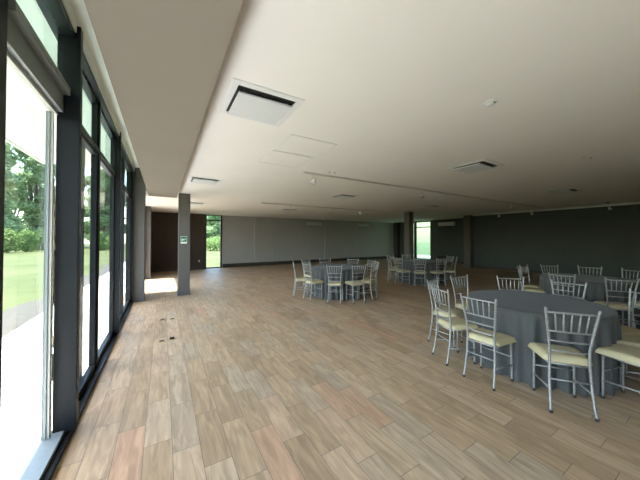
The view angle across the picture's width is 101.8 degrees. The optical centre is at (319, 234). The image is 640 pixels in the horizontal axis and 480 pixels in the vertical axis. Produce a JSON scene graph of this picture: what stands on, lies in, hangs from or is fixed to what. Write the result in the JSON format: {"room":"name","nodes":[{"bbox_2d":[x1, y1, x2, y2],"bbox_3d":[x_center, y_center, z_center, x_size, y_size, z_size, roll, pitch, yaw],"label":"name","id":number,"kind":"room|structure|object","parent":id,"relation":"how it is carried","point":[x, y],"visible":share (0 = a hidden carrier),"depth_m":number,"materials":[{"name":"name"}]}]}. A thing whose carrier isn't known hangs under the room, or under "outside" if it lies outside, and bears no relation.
{"room":"event hall","nodes":[
{"label":"event hall","id":0,"kind":"room"},
{"bbox_2d":[6,0,125,171],"bbox_3d":[-2.369,-1.741,0.988,1.480,0.250,11.900,0,-1,-31],"label":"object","id":1,"kind":"object","parent":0,"point":[25,114],"visible":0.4,"depth_m":3.48,"materials":[{"name":"white paint"}]},
{"bbox_2d":[33,0,134,170],"bbox_3d":[-1.655,-1.670,1.430,0.180,0.100,11.320,0,-1,-31],"label":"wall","id":2,"kind":"structure","parent":0,"point":[66,3],"depth_m":2.50,"materials":[{"name":"white paint"}]},
{"bbox_2d":[69,0,138,166],"bbox_3d":[-1.583,-1.770,1.476,0.590,0.100,11.320,0,-1,-31],"label":"ceiling","id":3,"kind":"structure","parent":0,"point":[78,6],"depth_m":2.57,"materials":[{"name":"white paint"}]},
{"bbox_2d":[145,206,150,278],"bbox_3d":[-6.627,0.294,9.984,0.248,2.770,0.278,0,-1,-31],"label":"column","id":4,"kind":"structure","parent":0,"point":[148,208],"depth_m":9.89,"materials":[{"name":"grey paint"}]},
{"bbox_2d":[84,0,243,197],"bbox_3d":[-1.069,-1.400,1.781,0.610,0.730,11.320,0,-1,-31],"label":"ceiling","id":5,"kind":"structure","parent":0,"point":[163,59],"depth_m":1.60,"materials":[{"name":"beige paint"}]},
{"bbox_2d":[151,212,205,269],"bbox_3d":[-7.059,0.331,12.614,2.760,2.770,0.500,0,-1,-31],"label":"wall","id":6,"kind":"structure","parent":0,"point":[164,225],"depth_m":12.34,"materials":[{"name":"brown wood"}]},
{"bbox_2d":[151,267,204,271],"bbox_3d":[-6.821,1.654,12.435,2.400,0.120,0.020,0,-1,-31],"label":"baseboard","id":7,"kind":"structure","parent":6,"relation":"attached to","point":[191,268],"depth_m":12.32,"materials":[{"name":"wood"}]},
{"bbox_2d":[177,193,189,295],"bbox_3d":[-3.764,0.256,7.198,0.308,2.770,0.308,0,-1,-31],"label":"column","id":8,"kind":"structure","parent":0,"point":[183,199],"depth_m":7.08,"materials":[{"name":"grey paint"}]},
{"bbox_2d":[222,215,393,267],"bbox_3d":[0.226,0.395,17.188,12.840,2.770,0.200,0,-1,-31],"label":"wall","id":9,"kind":"structure","parent":0,"point":[296,240],"depth_m":16.20,"materials":[{"name":"grey paint"}]},
{"bbox_2d":[206,215,221,268],"bbox_3d":[-5.561,0.345,13.577,0.800,2.770,0.120,0,-1,-31],"label":"window","id":10,"kind":"structure","parent":9,"relation":"in","point":[220,220],"depth_m":13.71,"materials":[{"name":"metal"}]},
{"bbox_2d":[254,217,257,261],"bbox_3d":[-3.613,0.266,14.725,0.200,2.580,0.050,0,-1,-31],"label":"pilaster","id":11,"kind":"object","parent":9,"relation":"attached to","point":[255,218],"visible":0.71,"depth_m":14.69,"materials":[{"name":"grey paint"}]},
{"bbox_2d":[274,218,276,260],"bbox_3d":[-2.611,0.274,15.330,0.140,2.580,0.050,0,-1,-31],"label":"pilaster","id":12,"kind":"object","parent":9,"relation":"attached to","point":[275,219],"visible":0.93,"depth_m":15.31,"materials":[{"name":"grey paint"}]},
{"bbox_2d":[223,256,392,267],"bbox_3d":[0.320,1.683,17.072,12.780,0.190,0.065,0,-1,-31],"label":"baseboard","id":13,"kind":"structure","parent":9,"relation":"attached to","point":[377,257],"depth_m":15.85,"materials":[{"name":"black wood"}]},
{"bbox_2d":[306,222,321,225],"bbox_3d":[-0.380,-0.687,16.601,1.040,0.262,0.205,0,-1,-31],"label":"air conditioner","id":14,"kind":"object","parent":9,"relation":"attached to","point":[307,223],"visible":1,"depth_m":16.49,"materials":[{"name":"grey plastic"}]},
{"bbox_2d":[324,220,326,258],"bbox_3d":[0.393,0.299,17.144,0.200,2.580,0.050,0,-1,-31],"label":"pilaster","id":15,"kind":"object","parent":9,"relation":"attached to","point":[325,221],"visible":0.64,"depth_m":17.11,"materials":[{"name":"grey paint"}]},
{"bbox_2d":[51,258,639,479],"bbox_3d":[3.432,1.718,8.416,16.400,0.120,18.100,0,-1,-31],"label":"floor","id":16,"kind":"structure","parent":0,"point":[256,380],"depth_m":2.50,"materials":[{"name":"brown wood"}]},
{"bbox_2d":[41,301,132,479],"bbox_3d":[-2.006,1.543,2.009,0.135,0.050,9.890,0,-1,-31],"label":"track","id":17,"kind":"object","parent":16,"relation":"on","point":[83,398],"visible":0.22,"depth_m":2.50,"materials":[{"name":"metal"}]},
{"bbox_2d":[0,0,7,435],"bbox_3d":[-1.525,-0.082,1.177,0.085,3.204,0.130,0,-1,-31],"label":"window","id":18,"kind":"structure","parent":17,"relation":"on","point":[3,3],"depth_m":1.24,"materials":[{"name":"metal"}]},
{"bbox_2d":[7,0,70,479],"bbox_3d":[-1.799,0.007,1.606,0.160,3.150,0.890,0,-1,-31],"label":"window","id":19,"kind":"structure","parent":17,"relation":"on","point":[28,58],"depth_m":1.86,"materials":[{"name":"grey metal"}]},
{"bbox_2d":[36,0,133,433],"bbox_3d":[-1.997,-0.070,2.037,0.165,3.204,9.890,0,-1,-31],"label":"window","id":20,"kind":"structure","parent":17,"relation":"on","point":[65,398],"depth_m":2.03,"materials":[{"name":"metal"}]},
{"bbox_2d":[79,72,99,396],"bbox_3d":[-2.357,-0.015,2.526,0.145,3.080,1.100,0,-1,-31],"label":"window","id":21,"kind":"structure","parent":17,"relation":"on","point":[91,144],"depth_m":2.96,"materials":[{"name":"metal"}]},
{"bbox_2d":[88,103,100,368],"bbox_3d":[-2.634,-0.056,3.042,0.075,3.204,0.070,0,-1,-31],"label":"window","id":22,"kind":"structure","parent":17,"relation":"on","point":[99,104],"depth_m":3.03,"materials":[{"name":"metal"}]},
{"bbox_2d":[98,109,115,360],"bbox_3d":[-2.955,0.000,3.578,0.080,3.080,1.180,0,-1,-31],"label":"window","id":23,"kind":"structure","parent":17,"relation":"on","point":[108,167],"depth_m":4.04,"materials":[{"name":"metal"}]},
{"bbox_2d":[113,132,120,333],"bbox_3d":[-3.251,-0.040,4.130,0.122,3.204,0.070,0,-1,-31],"label":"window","id":24,"kind":"structure","parent":17,"relation":"on","point":[117,196],"depth_m":4.11,"materials":[{"name":"metal"}]},
{"bbox_2d":[119,151,131,320],"bbox_3d":[-3.908,0.022,5.146,0.090,3.080,2.350,0,-1,-31],"label":"window","id":25,"kind":"structure","parent":17,"relation":"on","point":[124,191],"depth_m":5.10,"materials":[{"name":"metal"}]},
{"bbox_2d":[125,170,132,302],"bbox_3d":[-4.545,-0.011,6.193,0.120,3.204,0.100,0,-1,-31],"label":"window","id":26,"kind":"structure","parent":17,"relation":"on","point":[126,170],"depth_m":6.15,"materials":[{"name":"metal"}]},
{"bbox_2d":[132,167,145,301],"bbox_3d":[-4.528,-0.009,6.484,0.298,3.280,0.348,0,-1,-31],"label":"column","id":27,"kind":"structure","parent":16,"relation":"on","point":[139,188],"depth_m":6.35,"materials":[{"name":"grey paint"}]},
{"bbox_2d":[292,262,308,296],"bbox_3d":[-0.515,1.172,7.013,0.443,0.931,0.401,0,-1,-8],"label":"banquet chair","id":28,"kind":"object","parent":16,"relation":"on","point":[296,278],"visible":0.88,"depth_m":6.86,"materials":[{"name":"silver metal"}]},
{"bbox_2d":[302,262,323,301],"bbox_3d":[-0.170,1.167,6.594,0.443,0.931,0.401,1,-1,-36],"label":"banquet chair","id":29,"kind":"object","parent":16,"relation":"on","point":[311,281],"visible":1,"depth_m":6.52,"materials":[{"name":"silver metal"}]},
{"bbox_2d":[306,279,323,283],"bbox_3d":[-0.143,1.176,6.614,0.375,0.063,0.401,1,-1,-36],"label":"seat cushion","id":30,"kind":"object","parent":29,"relation":"on","point":[311,281],"depth_m":6.49,"materials":[{"name":"beige fabric"}]},
{"bbox_2d":[326,264,343,304],"bbox_3d":[0.375,1.162,6.298,0.401,0.931,0.443,0,-1,12],"label":"banquet chair","id":31,"kind":"object","parent":16,"relation":"on","point":[340,283],"visible":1,"depth_m":6.15,"materials":[{"name":"silver metal"}]},
{"bbox_2d":[329,281,343,285],"bbox_3d":[0.382,1.172,6.331,0.401,0.063,0.375,0,-1,12],"label":"seat cushion","id":32,"kind":"object","parent":31,"relation":"on","point":[331,283],"depth_m":6.18,"materials":[{"name":"beige fabric"}]},
{"bbox_2d":[345,264,365,303],"bbox_3d":[0.862,1.163,6.364,0.401,0.931,0.443,0,-1,-20],"label":"banquet chair","id":33,"kind":"object","parent":16,"relation":"on","point":[352,283],"visible":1,"depth_m":6.24,"materials":[{"name":"silver metal"}]},
{"bbox_2d":[345,281,362,284],"bbox_3d":[0.851,1.173,6.396,0.401,0.063,0.375,0,-1,-20],"label":"seat cushion","id":34,"kind":"object","parent":33,"relation":"on","point":[347,282],"depth_m":6.26,"materials":[{"name":"beige fabric"}]},
{"bbox_2d":[359,262,377,300],"bbox_3d":[1.210,1.167,6.637,0.443,0.931,0.401,-1,-1,34],"label":"banquet chair","id":35,"kind":"object","parent":16,"relation":"on","point":[370,281],"visible":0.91,"depth_m":6.54,"materials":[{"name":"silver metal"}]},
{"bbox_2d":[366,259,375,291],"bbox_3d":[1.335,1.179,7.502,0.443,0.931,0.401,0,-1,-26],"label":"banquet chair","id":36,"kind":"object","parent":16,"relation":"on","point":[367,275],"visible":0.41,"depth_m":7.54,"materials":[{"name":"silver metal"}]},
{"bbox_2d":[364,261,378,296],"bbox_3d":[1.362,1.173,7.035,0.443,0.931,0.401,0,-1,6],"label":"banquet chair","id":37,"kind":"object","parent":16,"relation":"on","point":[375,279],"visible":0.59,"depth_m":6.87,"materials":[{"name":"silver metal"}]},
{"bbox_2d":[386,255,399,282],"bbox_3d":[2.612,1.204,9.282,0.443,0.931,0.401,0,-1,8],"label":"banquet chair","id":38,"kind":"object","parent":16,"relation":"on","point":[389,268],"visible":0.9,"depth_m":9.15,"materials":[{"name":"silver metal"}]},
{"bbox_2d":[394,257,410,285],"bbox_3d":[2.756,1.196,8.689,0.443,0.931,0.401,0,-1,-30],"label":"banquet chair","id":39,"kind":"object","parent":16,"relation":"on","point":[402,271],"visible":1,"depth_m":8.59,"materials":[{"name":"silver metal"}]},
{"bbox_2d":[413,258,426,287],"bbox_3d":[3.224,1.192,8.387,0.401,0.931,0.443,0,-1,22],"label":"banquet chair","id":40,"kind":"object","parent":16,"relation":"on","point":[424,272],"visible":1,"depth_m":8.24,"materials":[{"name":"silver metal"}]},
{"bbox_2d":[430,258,446,287],"bbox_3d":[3.795,1.192,8.390,0.401,0.931,0.443,0,-1,-13],"label":"banquet chair","id":41,"kind":"object","parent":16,"relation":"on","point":[436,272],"visible":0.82,"depth_m":8.24,"materials":[{"name":"silver metal"}]},
{"bbox_2d":[426,277,463,347],"bbox_3d":[1.875,1.128,3.856,0.401,0.931,0.443,1,-1,-44],"label":"banquet chair","id":42,"kind":"object","parent":16,"relation":"on","point":[454,312],"visible":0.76,"depth_m":3.85,"materials":[{"name":"silver metal"}]},
{"bbox_2d":[433,307,463,317],"bbox_3d":[1.899,1.137,3.831,0.401,0.063,0.375,1,-1,-44],"label":"seat cushion","id":43,"kind":"object","parent":42,"relation":"on","point":[454,312],"depth_m":3.75,"materials":[{"name":"beige fabric"}]},
{"bbox_2d":[443,257,457,285],"bbox_3d":[4.378,1.196,8.748,0.443,0.931,0.401,0,-1,31],"label":"banquet chair","id":44,"kind":"object","parent":16,"relation":"on","point":[446,270],"visible":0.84,"depth_m":8.62,"materials":[{"name":"silver metal"}]},
{"bbox_2d":[430,284,478,365],"bbox_3d":[1.723,1.121,3.336,0.443,0.931,0.401,0,-1,-7],"label":"banquet chair","id":45,"kind":"object","parent":16,"relation":"on","point":[457,324],"visible":0.95,"depth_m":3.25,"materials":[{"name":"silver metal"}]},
{"bbox_2d":[438,317,478,329],"bbox_3d":[1.756,1.130,3.340,0.375,0.063,0.401,0,-1,-7],"label":"seat cushion","id":46,"kind":"object","parent":45,"relation":"on","point":[457,323],"depth_m":3.23,"materials":[{"name":"beige fabric"}]},
{"bbox_2d":[450,274,468,331],"bbox_3d":[2.411,1.133,4.180,0.401,0.931,0.443,0,-1,-20],"label":"banquet chair","id":47,"kind":"object","parent":16,"relation":"on","point":[458,305],"visible":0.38,"depth_m":4.31,"materials":[{"name":"silver metal"}]},
{"bbox_2d":[456,302,466,309],"bbox_3d":[2.423,1.141,4.149,0.401,0.063,0.375,0,-1,-20],"label":"seat cushion","id":48,"kind":"object","parent":47,"relation":"on","point":[459,305],"depth_m":4.16,"materials":[{"name":"beige fabric"}]},
{"bbox_2d":[460,292,516,390],"bbox_3d":[1.857,1.115,2.873,0.443,0.931,0.401,0,-1,-30],"label":"banquet chair","id":49,"kind":"object","parent":16,"relation":"on","point":[487,337],"visible":1,"depth_m":2.80,"materials":[{"name":"silver metal"}]},
{"bbox_2d":[469,328,516,346],"bbox_3d":[1.887,1.124,2.890,0.375,0.063,0.401,0,-1,-30],"label":"seat cushion","id":50,"kind":"object","parent":49,"relation":"on","point":[501,339],"depth_m":2.79,"materials":[{"name":"beige fabric"}]},
{"bbox_2d":[496,275,524,290],"bbox_3d":[3.023,1.131,4.026,0.401,0.931,0.443,0,-1,20],"label":"banquet chair","id":51,"kind":"object","parent":16,"relation":"on","point":[523,279],"visible":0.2,"depth_m":4.21,"materials":[{"name":"silver metal"}]},
{"bbox_2d":[519,264,538,287],"bbox_3d":[4.851,1.157,5.881,0.401,0.931,0.443,0,-1,-29],"label":"banquet chair","id":52,"kind":"object","parent":16,"relation":"on","point":[522,267],"visible":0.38,"depth_m":6.02,"materials":[{"name":"silver metal"}]},
{"bbox_2d":[517,266,545,292],"bbox_3d":[4.484,1.151,5.519,0.443,0.931,0.401,0,-1,30],"label":"banquet chair","id":53,"kind":"object","parent":16,"relation":"on","point":[530,289],"visible":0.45,"depth_m":5.46,"materials":[{"name":"silver metal"}]},
{"bbox_2d":[521,287,545,292],"bbox_3d":[4.514,1.160,5.501,0.375,0.063,0.401,0,-1,30],"label":"seat cushion","id":54,"kind":"object","parent":53,"relation":"on","point":[531,289],"depth_m":5.39,"materials":[{"name":"beige fabric"}]},
{"bbox_2d":[528,307,601,422],"bbox_3d":[2.261,1.109,2.440,0.401,0.931,0.443,0,-1,21],"label":"banquet chair","id":55,"kind":"object","parent":16,"relation":"on","point":[552,354],"visible":1,"depth_m":2.31,"materials":[{"name":"silver metal"}]},
{"bbox_2d":[528,342,588,366],"bbox_3d":[2.274,1.118,2.471,0.401,0.063,0.375,0,-1,21],"label":"seat cushion","id":56,"kind":"object","parent":55,"relation":"on","point":[558,358],"depth_m":2.35,"materials":[{"name":"beige fabric"}]},
{"bbox_2d":[548,272,585,299],"bbox_3d":[4.434,1.139,4.656,0.443,0.931,0.401,0,-1,-25],"label":"banquet chair","id":57,"kind":"object","parent":16,"relation":"on","point":[549,274],"visible":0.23,"depth_m":4.56,"materials":[{"name":"silver metal"}]},
{"bbox_2d":[551,279,586,299],"bbox_3d":[3.413,1.125,3.620,0.443,0.931,0.401,1,-1,-36],"label":"banquet chair","id":58,"kind":"object","parent":16,"relation":"on","point":[552,282],"visible":0.23,"depth_m":3.73,"materials":[{"name":"silver metal"}]},
{"bbox_2d":[577,265,601,275],"bbox_3d":[5.867,1.153,5.640,0.401,0.931,0.443,-1,-1,44],"label":"banquet chair","id":59,"kind":"object","parent":16,"relation":"on","point":[577,265],"visible":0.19,"depth_m":5.79,"materials":[{"name":"silver metal"}]},
{"bbox_2d":[593,277,639,327],"bbox_3d":[4.772,1.133,4.211,0.401,0.931,0.443,0,-1,26],"label":"banquet chair","id":60,"kind":"object","parent":16,"relation":"on","point":[620,306],"visible":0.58,"depth_m":4.08,"materials":[{"name":"silver metal"}]},
{"bbox_2d":[593,301,631,309],"bbox_3d":[4.787,1.143,4.242,0.401,0.063,0.375,0,-1,26],"label":"seat cushion","id":61,"kind":"object","parent":60,"relation":"on","point":[616,306],"depth_m":4.13,"materials":[{"name":"beige fabric"}]},
{"bbox_2d":[595,344,639,398],"bbox_3d":[2.924,1.108,2.410,0.401,0.931,0.443,0,-1,-17],"label":"banquet chair","id":62,"kind":"object","parent":16,"relation":"on","point":[620,352],"visible":1,"depth_m":2.47,"materials":[{"name":"silver metal"}]},
{"bbox_2d":[595,344,639,365],"bbox_3d":[2.914,1.118,2.442,0.401,0.063,0.375,0,-1,-17],"label":"seat cushion","id":63,"kind":"object","parent":62,"relation":"on","point":[620,352],"depth_m":2.42,"materials":[{"name":"beige fabric"}]},
{"bbox_2d":[617,334,639,387],"bbox_3d":[3.327,1.112,2.718,0.443,0.931,0.401,-1,-1,39],"label":"banquet chair","id":64,"kind":"object","parent":16,"relation":"on","point":[629,340],"visible":0.26,"depth_m":2.68,"materials":[{"name":"silver metal"}]},
{"bbox_2d":[617,334,639,348],"bbox_3d":[3.301,1.122,2.739,0.375,0.063,0.401,-1,-1,39],"label":"seat cushion","id":65,"kind":"object","parent":64,"relation":"on","point":[629,340],"depth_m":2.68,"materials":[{"name":"beige fabric"}]},
{"bbox_2d":[621,288,639,375],"bbox_3d":[3.593,1.117,3.042,0.443,0.931,0.401,0,-1,8],"label":"banquet chair","id":66,"kind":"object","parent":16,"relation":"on","point":[629,330],"visible":0.45,"depth_m":3.09,"materials":[{"name":"silver metal"}]},
{"bbox_2d":[621,325,639,335],"bbox_3d":[3.559,1.126,3.047,0.375,0.063,0.401,0,-1,8],"label":"seat cushion","id":67,"kind":"object","parent":66,"relation":"on","point":[629,330],"depth_m":2.97,"materials":[{"name":"beige fabric"}]},
{"bbox_2d":[621,268,639,279],"bbox_3d":[6.114,1.147,5.188,0.443,0.931,0.401,0,-1,-10],"label":"banquet chair","id":68,"kind":"object","parent":16,"relation":"on","point":[621,268],"visible":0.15,"depth_m":5.28,"materials":[{"name":"silver metal"}]},
{"bbox_3d":[0.503,1.263,7.179,1.430,0.755,1.430,0,-1,-31],"label":"round table","id":69,"kind":"object","parent":16,"relation":"on","visible":0},
{"bbox_2d":[311,264,365,300],"bbox_3d":[0.500,1.254,7.168,1.520,0.752,1.533,0,-1,-31],"label":"tablecloth","id":70,"kind":"object","parent":69,"relation":"on","point":[319,272],"visible":0.72,"depth_m":6.57,"materials":[{"name":"grey fabric"}]},
{"bbox_3d":[3.550,1.291,9.194,1.430,0.755,1.430,0,-1,-31],"label":"round table","id":71,"kind":"object","parent":16,"relation":"on","visible":0},
{"bbox_2d":[398,259,443,285],"bbox_3d":[3.545,1.282,9.182,1.501,0.752,1.515,-1,-1,44],"label":"tablecloth","id":72,"kind":"object","parent":71,"relation":"on","point":[408,264],"visible":0.65,"depth_m":8.61,"materials":[{"name":"grey fabric"}]},
{"bbox_3d":[5.268,1.234,5.092,1.430,0.755,1.430,0,-1,-31],"label":"round table","id":73,"kind":"object","parent":16,"relation":"on","visible":0},
{"bbox_2d":[539,273,639,328],"bbox_3d":[5.279,1.225,5.086,1.506,0.752,1.539,0,-1,-31],"label":"tablecloth","id":74,"kind":"object","parent":73,"relation":"on","point":[595,290],"visible":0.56,"depth_m":4.61,"materials":[{"name":"grey fabric"}]},
{"bbox_2d":[125,0,639,222],"bbox_3d":[3.432,-1.162,8.456,16.400,0.100,18.100,0,-1,-31],"label":"ceiling","id":75,"kind":"structure","parent":0,"point":[401,88],"depth_m":2.50,"materials":[{"name":"white paint"}]},
{"bbox_2d":[187,175,222,184],"bbox_3d":[-2.434,-1.135,5.497,0.625,0.036,0.625,0,-1,-31],"label":"air conditioner","id":76,"kind":"object","parent":75,"relation":"attached to","point":[193,179],"visible":1,"depth_m":5.40,"materials":[{"name":"white plastic"}]},
{"bbox_2d":[218,77,304,126],"bbox_3d":[-0.559,-1.178,2.413,0.625,0.036,0.625,0,-1,-31],"label":"air conditioner","id":77,"kind":"object","parent":75,"relation":"attached to","point":[242,99],"visible":1,"depth_m":2.33,"materials":[{"name":"white plastic"}]},
{"bbox_2d":[258,150,312,167],"bbox_3d":[-0.544,-1.170,4.051,0.660,0.007,0.630,0,-1,-31],"label":"access panel","id":78,"kind":"object","parent":75,"relation":"attached to","point":[273,157],"visible":1,"depth_m":4.04,"materials":[{"name":"white paint"}]},
{"bbox_2d":[273,134,336,157],"bbox_3d":[-0.210,-1.178,3.499,0.660,0.007,0.620,0,-1,-31],"label":"access panel","id":79,"kind":"object","parent":75,"relation":"attached to","point":[294,144],"visible":1,"depth_m":3.46,"materials":[{"name":"white paint"}]},
{"bbox_2d":[261,202,397,212],"bbox_3d":[0.854,-1.066,10.596,6.660,0.033,0.038,0,-1,-31],"label":"track rail","id":80,"kind":"object","parent":75,"relation":"attached to","point":[261,202],"visible":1,"depth_m":10.21,"materials":[{"name":"white metal"}]},
{"bbox_2d":[330,194,357,198],"bbox_3d":[0.699,-1.107,7.564,0.625,0.036,0.625,0,-1,-31],"label":"air conditioner","id":81,"kind":"object","parent":75,"relation":"attached to","point":[340,196],"visible":1,"depth_m":7.43,"materials":[{"name":"white plastic"}]},
{"bbox_2d":[302,171,542,207],"bbox_3d":[4.239,-1.109,7.524,10.640,0.033,0.038,0,-1,-31],"label":"track rail","id":82,"kind":"object","parent":75,"relation":"attached to","point":[303,172],"visible":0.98,"depth_m":6.08,"materials":[{"name":"white metal"}]},
{"bbox_2d":[447,159,503,172],"bbox_3d":[2.653,-1.150,4.445,0.625,0.036,0.625,0,-1,-31],"label":"air conditioner","id":83,"kind":"object","parent":75,"relation":"attached to","point":[484,164],"visible":1,"depth_m":4.37,"materials":[{"name":"white plastic"}]},
{"bbox_2d":[483,99,496,106],"bbox_3d":[1.537,-1.181,2.347,0.104,0.032,0.104,0,-1,-31],"label":"smoke detector","id":84,"kind":"object","parent":75,"relation":"attached to","point":[489,103],"visible":1,"depth_m":2.33,"materials":[{"name":"white plastic"}]},
{"bbox_2d":[476,202,639,214],"bbox_3d":[9.751,-1.068,10.402,0.038,0.033,6.760,0,-1,-31],"label":"track rail","id":85,"kind":"object","parent":75,"relation":"attached to","point":[632,202],"visible":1,"depth_m":10.40,"materials":[{"name":"white metal"}]},
{"bbox_2d":[544,188,582,193],"bbox_3d":[6.284,-1.118,6.731,0.625,0.036,0.625,0,-1,-31],"label":"air conditioner","id":86,"kind":"object","parent":75,"relation":"attached to","point":[570,190],"visible":1,"depth_m":6.64,"materials":[{"name":"white plastic"}]},
{"bbox_2d":[584,201,614,204],"bbox_3d":[9.690,-1.086,9.021,0.625,0.036,0.625,0,-1,-31],"label":"air conditioner","id":87,"kind":"object","parent":75,"relation":"attached to","point":[607,202],"visible":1,"depth_m":8.88,"materials":[{"name":"white plastic"}]},
{"bbox_2d":[404,212,413,258],"bbox_3d":[4.125,0.324,12.066,0.328,2.770,0.328,0,-1,-31],"label":"column","id":88,"kind":"structure","parent":0,"point":[408,216],"depth_m":11.96,"materials":[{"name":"grey paint"}]},
{"bbox_2d":[393,218,463,261],"bbox_3d":[7.142,0.395,17.188,1.400,2.770,6.950,0,-1,-31],"label":"wall","id":89,"kind":"structure","parent":0,"point":[446,241],"depth_m":16.77,"materials":[{"name":"grey paint"}]},
{"bbox_2d":[397,223,399,257],"bbox_3d":[6.027,0.459,19.942,0.060,2.720,0.160,0,-1,-31],"label":"trim","id":90,"kind":"structure","parent":89,"relation":"attached to","point":[398,224],"depth_m":19.90,"materials":[{"name":"metal"}]},
{"bbox_2d":[414,221,430,258],"bbox_3d":[7.022,0.399,18.547,0.120,2.640,2.100,0,-1,-31],"label":"window","id":91,"kind":"structure","parent":89,"relation":"in","point":[422,241],"depth_m":18.26,"materials":[{"name":"glass"}]},
{"bbox_2d":[438,222,454,225],"bbox_3d":[8.027,-0.689,16.505,0.205,0.262,1.040,0,-1,-31],"label":"air conditioner","id":92,"kind":"object","parent":89,"relation":"attached to","point":[439,223],"visible":1,"depth_m":16.40,"materials":[{"name":"grey plastic"}]},
{"bbox_2d":[473,204,639,278],"bbox_3d":[11.083,0.282,9.113,0.200,2.770,11.350,0,-1,-31],"label":"wall","id":93,"kind":"structure","parent":0,"point":[594,237],"depth_m":10.64,"materials":[{"name":"grey paint"}]},
{"bbox_2d":[464,215,473,267],"bbox_3d":[8.008,0.349,13.915,0.500,2.770,0.350,0,-1,-31],"label":"pilaster","id":94,"kind":"object","parent":93,"relation":"attached to","point":[468,219],"visible":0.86,"depth_m":13.75,"materials":[{"name":"grey paint"}]},
{"bbox_2d":[473,265,568,273],"bbox_3d":[11.028,1.605,8.974,0.020,0.120,11.200,0,-1,-31],"label":"baseboard","id":95,"kind":"structure","parent":93,"relation":"attached to","point":[474,266],"depth_m":12.37,"materials":[{"name":"black wood"}]},
{"bbox_2d":[473,203,639,215],"bbox_3d":[11.028,-1.087,9.011,0.020,0.035,11.200,0,-1,-31],"label":"trim","id":96,"kind":"structure","parent":93,"relation":"attached to","point":[631,203],"depth_m":10.71,"materials":[{"name":"white paint"}]},
{"label":"outside","id":97,"kind":"structure","parent":0,"visible":0},
{"bbox_2d":[2,260,125,337],"bbox_3d":[-6.270,1.738,5.185,1.050,0.001,35.400,0,-1,-31],"label":"path","id":98,"kind":"structure","parent":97,"point":[14,317],"depth_m":5.85,"materials":[{"name":"beige concrete"}]},
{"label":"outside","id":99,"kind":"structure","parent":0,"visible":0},
{"bbox_2d":[3,243,219,311],"bbox_3d":[-18.092,2.153,29.934,180.000,0.110,150.000,0,-1,-31],"label":"lawn","id":100,"kind":"structure","parent":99,"point":[23,272],"depth_m":13.65,"materials":[{"name":"green plant"}]},
{"bbox_2d":[4,141,22,230],"bbox_3d":[-46.230,-6.277,35.677,6.696,17.380,7.517,-1,-1,33],"label":"leafy tree","id":101,"kind":"object","parent":100,"relation":"on","point":[11,221],"visible":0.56,"depth_m":37.09,"materials":[{"name":"green plant"}]},
{"bbox_2d":[4,228,22,252],"bbox_3d":[-37.043,0.740,30.909,2.099,3.064,2.775,0,-1,19],"label":"round shrub","id":102,"kind":"object","parent":100,"relation":"on","point":[11,237],"visible":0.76,"depth_m":30.88,"materials":[{"name":"green plant"}]},
{"bbox_2d":[4,160,43,234],"bbox_3d":[-61.997,-6.830,51.858,12.248,18.939,13.294,0,-1,-1],"label":"leafy tree","id":103,"kind":"object","parent":100,"relation":"on","point":[12,207],"visible":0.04,"depth_m":51.58,"materials":[{"name":"green plant"}]},
{"bbox_2d":[15,230,38,251],"bbox_3d":[-37.389,0.794,33.184,2.136,3.000,2.702,0,-1,-31],"label":"round shrub","id":104,"kind":"object","parent":100,"relation":"on","point":[29,240],"visible":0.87,"depth_m":32.78,"materials":[{"name":"green plant"}]},
{"bbox_2d":[6,146,55,248],"bbox_3d":[-47.135,-6.151,43.267,7.567,17.339,7.800,0,-1,-27],"label":"leafy tree","id":105,"kind":"object","parent":100,"relation":"on","point":[33,209],"visible":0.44,"depth_m":41.59,"materials":[{"name":"green plant"}]},
{"bbox_2d":[33,229,43,249],"bbox_3d":[-39.482,0.804,37.068,2.238,3.208,3.256,-1,-1,32],"label":"round shrub","id":106,"kind":"object","parent":100,"relation":"on","point":[40,242],"visible":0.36,"depth_m":36.62,"materials":[{"name":"green plant"}]},
{"bbox_2d":[88,231,109,250],"bbox_3d":[-30.659,0.863,36.048,1.644,3.176,2.631,0,-1,18],"label":"round shrub","id":107,"kind":"object","parent":100,"relation":"on","point":[102,242],"visible":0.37,"depth_m":36.09,"materials":[{"name":"green plant"}]},
{"bbox_2d":[84,168,125,240],"bbox_3d":[-35.445,-4.667,41.881,6.224,14.330,5.314,0,-1,-6],"label":"leafy tree","id":108,"kind":"object","parent":100,"relation":"on","point":[104,177],"visible":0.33,"depth_m":41.29,"materials":[{"name":"green plant"}]},
{"bbox_2d":[206,216,219,238],"bbox_3d":[-17.853,-3.131,46.027,4.974,11.369,5.064,0,-1,-21],"label":"leafy tree","id":109,"kind":"object","parent":100,"relation":"on","point":[213,227],"visible":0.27,"depth_m":44.52,"materials":[{"name":"green plant"}]},
{"bbox_2d":[206,236,219,250],"bbox_3d":[-14.787,1.223,36.397,4.757,2.266,5.390,0,-1,-31],"label":"round shrub","id":110,"kind":"object","parent":100,"relation":"on","point":[213,241],"visible":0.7,"depth_m":35.38,"materials":[{"name":"green plant"}]},
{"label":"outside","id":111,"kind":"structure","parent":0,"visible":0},
{"bbox_2d":[0,262,125,479],"bbox_3d":[-5.889,1.717,6.934,1.410,0.120,42.000,0,-1,-31],"label":"pavement","id":112,"kind":"structure","parent":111,"point":[21,379],"depth_m":2.90,"materials":[{"name":"concrete"}]},
{"bbox_3d":[2.664,1.208,3.251,1.390,0.755,1.390,0,-1,-31],"label":"round table","id":113,"kind":"object","parent":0,"visible":0},
{"bbox_2d":[466,290,625,396],"bbox_3d":[2.663,1.200,3.268,1.477,0.752,1.495,0,-1,-31],"label":"tablecloth","id":114,"kind":"object","parent":113,"relation":"on","point":[520,314],"visible":0.7,"depth_m":2.73,"materials":[{"name":"grey fabric"}]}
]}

